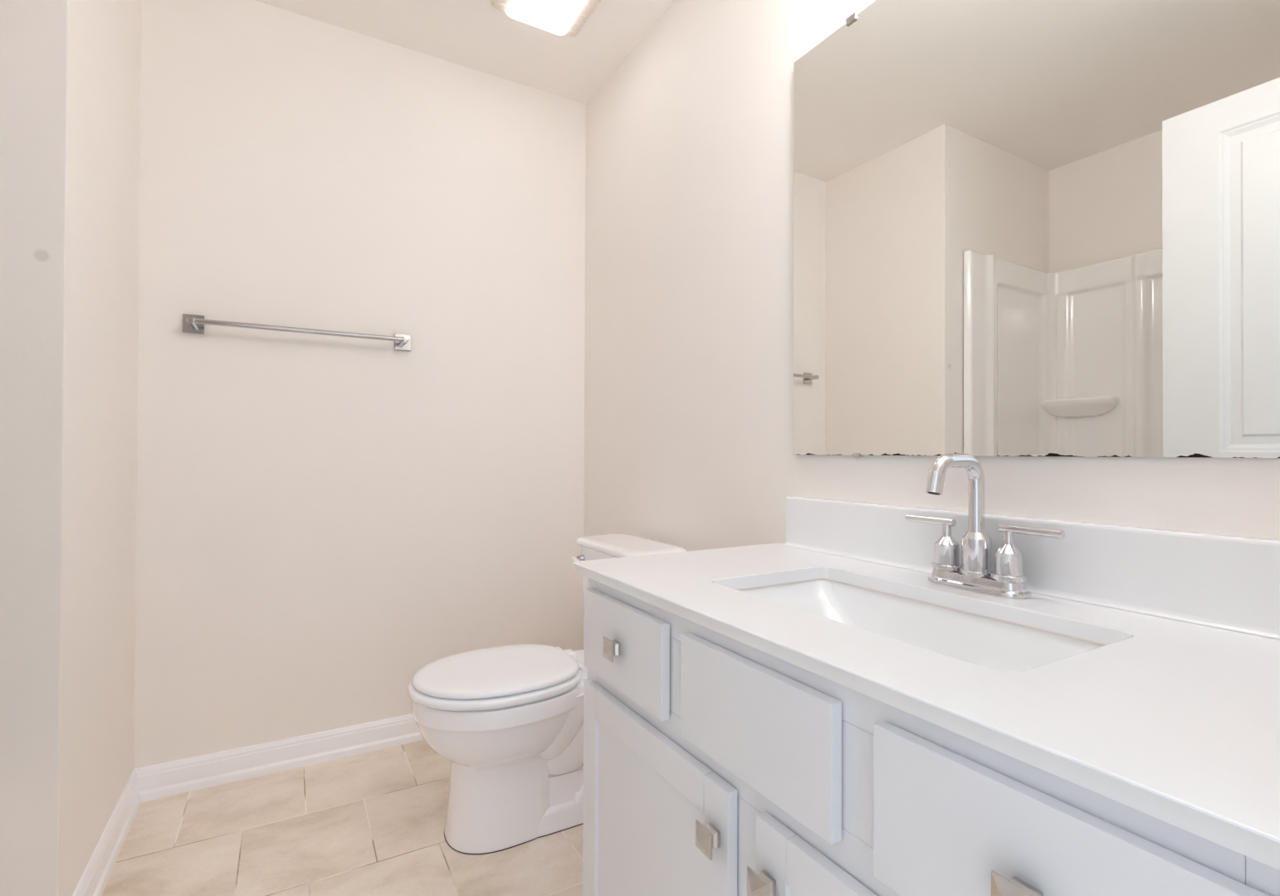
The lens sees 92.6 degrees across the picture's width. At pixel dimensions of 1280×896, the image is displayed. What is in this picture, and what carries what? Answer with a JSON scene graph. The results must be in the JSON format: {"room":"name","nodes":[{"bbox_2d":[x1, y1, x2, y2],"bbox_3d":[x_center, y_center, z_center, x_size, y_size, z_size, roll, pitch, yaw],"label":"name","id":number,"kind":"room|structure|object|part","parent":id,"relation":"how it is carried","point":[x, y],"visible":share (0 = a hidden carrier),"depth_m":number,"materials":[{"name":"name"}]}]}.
{"room":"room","nodes":[
{"label":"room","id":0,"kind":"room"},
{"bbox_2d":[0,0,141,895],"bbox_3d":[-1.744,-0.200,1.305,0.960,2.440,0.788,0,0,-30],"label":"wall","id":1,"kind":"structure","parent":0,"point":[70,70],"depth_m":1.21,"materials":[{"name":"paint"}]},
{"bbox_2d":[72,769,141,895],"bbox_3d":[-1.289,0.977,1.480,0.020,0.092,0.688,0,0,-30],"label":"baseboard","id":2,"kind":"structure","parent":1,"relation":"attached to","point":[93,881],"depth_m":1.50,"materials":[{"name":"paint"}]},
{"bbox_2d":[101,740,582,895],"bbox_3d":[-0.430,1.069,0.551,2.507,0.100,3.393,0,0,-30],"label":"floor","id":3,"kind":"structure","parent":0,"point":[370,823],"depth_m":1.58,"materials":[{"name":"tile"}]},
{"bbox_2d":[407,533,687,854],"bbox_3d":[-0.268,0.657,1.739,0.740,0.743,0.420,0,0,-30],"label":"toilet","id":4,"kind":"object","parent":3,"relation":"on","point":[507,721],"visible":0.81,"depth_m":1.57,"materials":[{"name":"ceramic"}]},
{"bbox_3d":[-0.393,0.627,1.668,0.452,0.023,0.373,0,0,-30],"label":"seat","id":5,"kind":"part","parent":4,"relation":"part of","materials":[{"name":"plastic"}]},
{"bbox_3d":[-0.391,0.603,1.669,0.436,0.020,0.354,0,0,-30],"label":"seat lid","id":6,"kind":"part","parent":4,"relation":"part of","materials":[{"name":"plastic"}]},
{"bbox_3d":[-0.198,0.355,1.909,0.017,0.020,0.096,0,0,-17],"label":"flush lever","id":7,"kind":"part","parent":4,"relation":"part of","materials":[{"name":"plastic"}]},
{"bbox_3d":[-0.035,0.478,1.874,0.181,0.332,0.388,0,0,-30],"label":"tank","id":8,"kind":"part","parent":4,"relation":"part of","materials":[{"name":"white ceramic"}]},
{"bbox_3d":[-0.035,0.300,1.875,0.206,0.025,0.420,0,0,-30],"label":"tank lid","id":9,"kind":"part","parent":4,"relation":"part of","materials":[{"name":"white ceramic"}]},
{"bbox_2d":[582,577,1279,895],"bbox_3d":[0.353,0.636,0.891,0.574,0.776,1.005,0,0,-30],"label":"vanity cabinet","id":10,"kind":"object","parent":3,"relation":"on","point":[715,764],"visible":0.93,"depth_m":0.68,"materials":[{"name":"paint"}]},
{"bbox_3d":[-0.050,0.345,1.049,0.028,0.034,0.034,0,0,-30],"label":"knob","id":11,"kind":"part","parent":10,"relation":"part of","materials":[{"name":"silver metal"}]},
{"bbox_3d":[-0.031,0.345,1.060,0.016,0.148,0.283,0,0,-30],"label":"drawer","id":12,"kind":"part","parent":10,"relation":"part of","materials":[{"name":"paint"}]},
{"bbox_3d":[0.010,0.677,0.987,0.005,0.362,0.350,0,0,-30],"label":"door panel","id":13,"kind":"part","parent":10,"relation":"part of","materials":[{"name":"paint"}]},
{"bbox_3d":[0.009,0.677,0.987,0.016,0.458,0.447,0,0,-30],"label":"door","id":14,"kind":"part","parent":10,"relation":"part of","materials":[{"name":"paint"}]},
{"bbox_3d":[0.088,0.515,0.805,0.028,0.034,0.034,0,0,-30],"label":"knob","id":15,"kind":"part","parent":10,"relation":"part of","materials":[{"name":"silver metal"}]},
{"bbox_3d":[0.137,0.344,0.768,0.016,0.148,0.285,0,0,-30],"label":"false drawer","id":16,"kind":"part","parent":10,"relation":"part of","materials":[{"name":"paint"}]},
{"bbox_3d":[0.141,0.514,0.714,0.028,0.034,0.034,0,0,-30],"label":"knob","id":17,"kind":"part","parent":10,"relation":"part of","materials":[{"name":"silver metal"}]},
{"bbox_3d":[0.259,0.675,0.553,0.005,0.362,0.350,0,0,-30],"label":"door panel","id":18,"kind":"part","parent":10,"relation":"part of","materials":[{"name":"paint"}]},
{"bbox_3d":[0.258,0.675,0.552,0.016,0.458,0.447,0,0,-30],"label":"door","id":19,"kind":"part","parent":10,"relation":"part of","materials":[{"name":"paint"}]},
{"bbox_2d":[573,496,1279,870],"bbox_3d":[0.365,0.179,0.897,0.553,0.137,1.046,0,0,-30],"label":"countertop","id":20,"kind":"structure","parent":10,"relation":"on","point":[1174,720],"depth_m":0.71,"materials":[{"name":"white stone"}]},
{"bbox_2d":[736,578,1107,673],"bbox_3d":[0.360,0.316,0.891,0.334,0.135,0.564,0,0,-30],"label":"undermount sink","id":21,"kind":"object","parent":20,"relation":"in","point":[989,642],"visible":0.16,"depth_m":0.97,"materials":[{"name":"white ceramic"}]},
{"bbox_2d":[905,454,1065,599],"bbox_3d":[0.505,0.118,0.968,0.150,0.218,0.256,0,0,-30],"label":"faucet","id":22,"kind":"object","parent":20,"relation":"on","point":[974,574],"visible":1,"depth_m":0.97,"materials":[{"name":"silver metal"}]},
{"bbox_3d":[0.505,0.126,1.064,0.013,0.013,0.090,0,0,-30],"label":"lever","id":23,"kind":"part","parent":22,"relation":"part of","materials":[{"name":"silver metal"}]},
{"bbox_3d":[0.520,0.168,1.036,0.049,0.076,0.049,0,0,-30],"label":"handle","id":24,"kind":"part","parent":22,"relation":"part of","materials":[{"name":"silver metal"}]},
{"bbox_3d":[0.498,0.073,0.965,0.134,0.130,0.024,0,0,-30],"label":"spout","id":25,"kind":"part","parent":22,"relation":"part of","materials":[{"name":"silver metal"}]},
{"bbox_3d":[0.546,0.170,0.991,0.048,0.070,0.048,0,0,-30],"label":"spout","id":26,"kind":"part","parent":22,"relation":"part of","materials":[{"name":"silver metal"}]},
{"bbox_3d":[0.546,0.216,0.991,0.056,0.022,0.163,0,0,-30],"label":"plate","id":27,"kind":"part","parent":22,"relation":"part of","materials":[{"name":"silver metal"}]},
{"bbox_3d":[0.572,0.167,0.947,0.049,0.076,0.049,0,0,-30],"label":"handle","id":28,"kind":"part","parent":22,"relation":"part of","materials":[{"name":"silver metal"}]},
{"bbox_3d":[0.587,0.125,0.920,0.013,0.013,0.090,0,0,-30],"label":"lever","id":29,"kind":"part","parent":22,"relation":"part of","materials":[{"name":"silver metal"}]},
{"bbox_3d":[0.286,0.345,0.462,0.028,0.034,0.034,0,0,-30],"label":"knob","id":30,"kind":"part","parent":10,"relation":"part of","materials":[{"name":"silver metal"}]},
{"bbox_3d":[0.304,0.342,0.476,0.016,0.148,0.283,0,0,-30],"label":"drawer","id":31,"kind":"part","parent":10,"relation":"part of","materials":[{"name":"paint"}]},
{"bbox_2d":[133,0,586,769],"bbox_3d":[-0.823,-0.190,2.218,1.546,2.440,0.120,0,0,-30],"label":"wall","id":32,"kind":"structure","parent":0,"point":[323,522],"depth_m":2.04,"materials":[{"name":"paint"}]},
{"bbox_2d":[135,713,423,802],"bbox_3d":[-0.845,0.983,2.119,1.426,0.092,0.020,0,0,-30],"label":"baseboard","id":33,"kind":"structure","parent":32,"relation":"attached to","point":[178,777],"depth_m":1.93,"materials":[{"name":"paint"}]},
{"bbox_2d":[182,313,410,351],"bbox_3d":[-1.073,-0.372,1.966,0.648,0.055,0.071,0,0,-30],"label":"towel bar","id":34,"kind":"object","parent":32,"relation":"attached to","point":[192,324],"visible":1,"depth_m":1.91,"materials":[{"name":"silver metal"}]},
{"bbox_3d":[-1.330,-0.374,1.814,0.021,0.021,0.063,0,0,-30],"label":"post","id":35,"kind":"part","parent":34,"relation":"part of","materials":[{"name":"silver metal"}]},
{"bbox_3d":[-1.347,-0.374,1.844,0.053,0.055,0.009,0,0,-30],"label":"wall plate","id":36,"kind":"part","parent":34,"relation":"part of","materials":[{"name":"silver metal"}]},
{"bbox_3d":[-0.831,-0.370,2.140,0.053,0.055,0.009,0,0,-30],"label":"wall plate","id":37,"kind":"part","parent":34,"relation":"part of","materials":[{"name":"silver metal"}]},
{"bbox_3d":[-0.813,-0.370,2.110,0.021,0.021,0.063,0,0,-30],"label":"post","id":38,"kind":"part","parent":34,"relation":"part of","materials":[{"name":"silver metal"}]},
{"bbox_2d":[254,0,674,104],"bbox_3d":[-0.657,-1.468,0.981,2.507,0.100,2.443,0,0,-30],"label":"ceiling","id":39,"kind":"structure","parent":0,"point":[472,34],"depth_m":2.08,"materials":[{"name":"paint"}]},
{"bbox_2d":[492,0,600,37],"bbox_3d":[-0.270,-1.396,1.880,0.293,0.028,0.317,0,0,-30],"label":"recessed light","id":40,"kind":"object","parent":39,"relation":"in","point":[568,17],"visible":1,"depth_m":1.94,"materials":[{"name":"plastic"}]},
{"bbox_2d":[583,0,1279,649],"bbox_3d":[0.403,-0.190,1.514,0.120,2.440,2.323,0,0,-30],"label":"wall","id":41,"kind":"structure","parent":0,"point":[689,308],"depth_m":1.70,"materials":[{"name":"paint"}]},
{"bbox_2d":[783,496,1279,639],"bbox_3d":[0.602,0.170,1.012,0.028,0.114,1.010,0,0,-30],"label":"backsplash","id":42,"kind":"structure","parent":41,"relation":"attached to","point":[1223,582],"depth_m":0.88,"materials":[{"name":"white stone"}]},
{"bbox_2d":[793,0,1279,458],"bbox_3d":[0.600,-0.451,1.038,0.017,0.939,0.939,0,0,-30],"label":"wall mirror","id":43,"kind":"object","parent":41,"relation":"attached to","point":[1022,227],"visible":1,"depth_m":0.97,"materials":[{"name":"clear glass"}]}
]}

